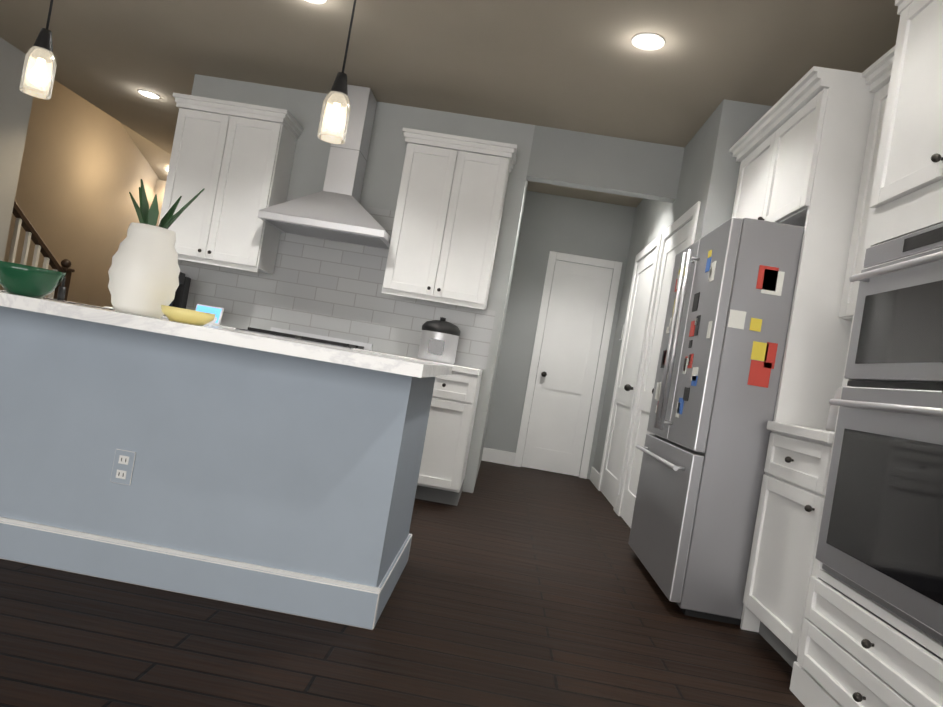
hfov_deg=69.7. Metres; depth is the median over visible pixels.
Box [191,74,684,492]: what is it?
wall
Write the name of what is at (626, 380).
door
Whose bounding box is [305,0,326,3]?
recessed light
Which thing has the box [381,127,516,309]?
upper cabinet
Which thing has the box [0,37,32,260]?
wall
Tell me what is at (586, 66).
ceiling
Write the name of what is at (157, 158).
ceiling
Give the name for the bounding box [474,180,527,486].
wall
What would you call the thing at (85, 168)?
wall
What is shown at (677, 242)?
door
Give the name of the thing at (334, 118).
pendant light
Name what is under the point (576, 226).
wall
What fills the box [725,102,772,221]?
wall
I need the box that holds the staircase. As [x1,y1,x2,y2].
[3,201,74,300]
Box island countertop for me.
[0,290,451,380]
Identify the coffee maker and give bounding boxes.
[163,272,190,315]
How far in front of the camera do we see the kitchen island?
2.30 m
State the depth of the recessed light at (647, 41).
3.52 m
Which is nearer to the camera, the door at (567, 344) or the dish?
the dish
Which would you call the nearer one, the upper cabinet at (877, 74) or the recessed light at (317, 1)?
the upper cabinet at (877, 74)
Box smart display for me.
[195,304,223,324]
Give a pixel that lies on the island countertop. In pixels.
(403, 367)
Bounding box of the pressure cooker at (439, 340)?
[418,317,460,364]
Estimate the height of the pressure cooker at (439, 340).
0.310 m
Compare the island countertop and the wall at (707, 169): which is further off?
the wall at (707, 169)
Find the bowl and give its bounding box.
[0,261,65,298]
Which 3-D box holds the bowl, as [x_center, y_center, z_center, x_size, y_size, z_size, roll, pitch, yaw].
[-1.426,-0.232,2.173,0.200,0.095,0.200,10,-1,3]
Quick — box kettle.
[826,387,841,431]
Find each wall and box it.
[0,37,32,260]
[0,80,159,306]
[154,180,165,225]
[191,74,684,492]
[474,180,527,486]
[484,191,635,478]
[593,99,743,516]
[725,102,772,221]
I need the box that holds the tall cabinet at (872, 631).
[789,0,942,706]
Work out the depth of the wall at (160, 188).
9.46 m
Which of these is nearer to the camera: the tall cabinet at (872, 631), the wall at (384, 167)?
the tall cabinet at (872, 631)
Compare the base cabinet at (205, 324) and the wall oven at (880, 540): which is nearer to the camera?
the wall oven at (880, 540)
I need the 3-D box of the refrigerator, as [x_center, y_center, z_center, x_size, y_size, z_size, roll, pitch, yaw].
[1.410,0.339,3.427,0.907,1.760,0.993,10,-1,3]
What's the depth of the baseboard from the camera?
6.73 m
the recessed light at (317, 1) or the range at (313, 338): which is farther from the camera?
the range at (313, 338)
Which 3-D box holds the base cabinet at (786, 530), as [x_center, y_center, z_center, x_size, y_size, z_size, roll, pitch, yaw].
[1.464,0.720,2.611,0.589,1.000,0.552,10,-1,3]
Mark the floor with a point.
(515, 586)
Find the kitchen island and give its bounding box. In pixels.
[0,309,434,629]
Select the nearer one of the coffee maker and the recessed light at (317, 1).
the recessed light at (317, 1)
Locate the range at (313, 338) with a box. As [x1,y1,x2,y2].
[235,327,372,350]
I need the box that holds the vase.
[108,179,203,317]
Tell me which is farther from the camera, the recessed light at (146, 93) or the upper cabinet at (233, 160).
the recessed light at (146, 93)
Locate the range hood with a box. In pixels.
[258,84,390,249]
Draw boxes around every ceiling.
[0,0,899,207]
[120,122,170,180]
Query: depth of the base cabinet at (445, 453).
4.34 m
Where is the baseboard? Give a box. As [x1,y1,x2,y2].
[482,447,618,512]
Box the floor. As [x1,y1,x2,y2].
[0,441,804,706]
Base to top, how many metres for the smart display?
0.128 m
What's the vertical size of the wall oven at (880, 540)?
1.110 m
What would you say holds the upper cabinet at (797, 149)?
attached to the wall at (707, 169)
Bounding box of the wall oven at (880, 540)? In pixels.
[815,181,942,706]
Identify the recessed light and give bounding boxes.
[138,90,159,98]
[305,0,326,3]
[632,33,664,49]
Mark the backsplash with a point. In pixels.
(321, 287)
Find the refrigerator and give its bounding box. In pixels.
[628,217,804,624]
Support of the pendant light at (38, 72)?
hanging from the ceiling at (586, 66)
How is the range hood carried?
attached to the wall at (384, 167)
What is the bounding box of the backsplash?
[178,194,494,369]
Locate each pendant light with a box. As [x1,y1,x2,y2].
[19,0,56,99]
[317,0,355,143]
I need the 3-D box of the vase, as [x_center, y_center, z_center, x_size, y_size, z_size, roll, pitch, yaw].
[-1.081,-0.360,2.300,0.246,0.467,0.222,10,-1,3]
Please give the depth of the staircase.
6.05 m
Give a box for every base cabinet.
[104,306,245,329]
[353,348,482,505]
[743,421,833,667]
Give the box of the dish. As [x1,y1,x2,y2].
[161,305,215,325]
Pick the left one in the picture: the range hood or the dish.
the dish
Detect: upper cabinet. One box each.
[158,93,302,273]
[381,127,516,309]
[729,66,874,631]
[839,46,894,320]
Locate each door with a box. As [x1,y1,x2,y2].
[514,251,621,478]
[597,234,662,510]
[616,201,700,527]
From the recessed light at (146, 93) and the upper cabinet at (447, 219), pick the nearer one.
the upper cabinet at (447, 219)

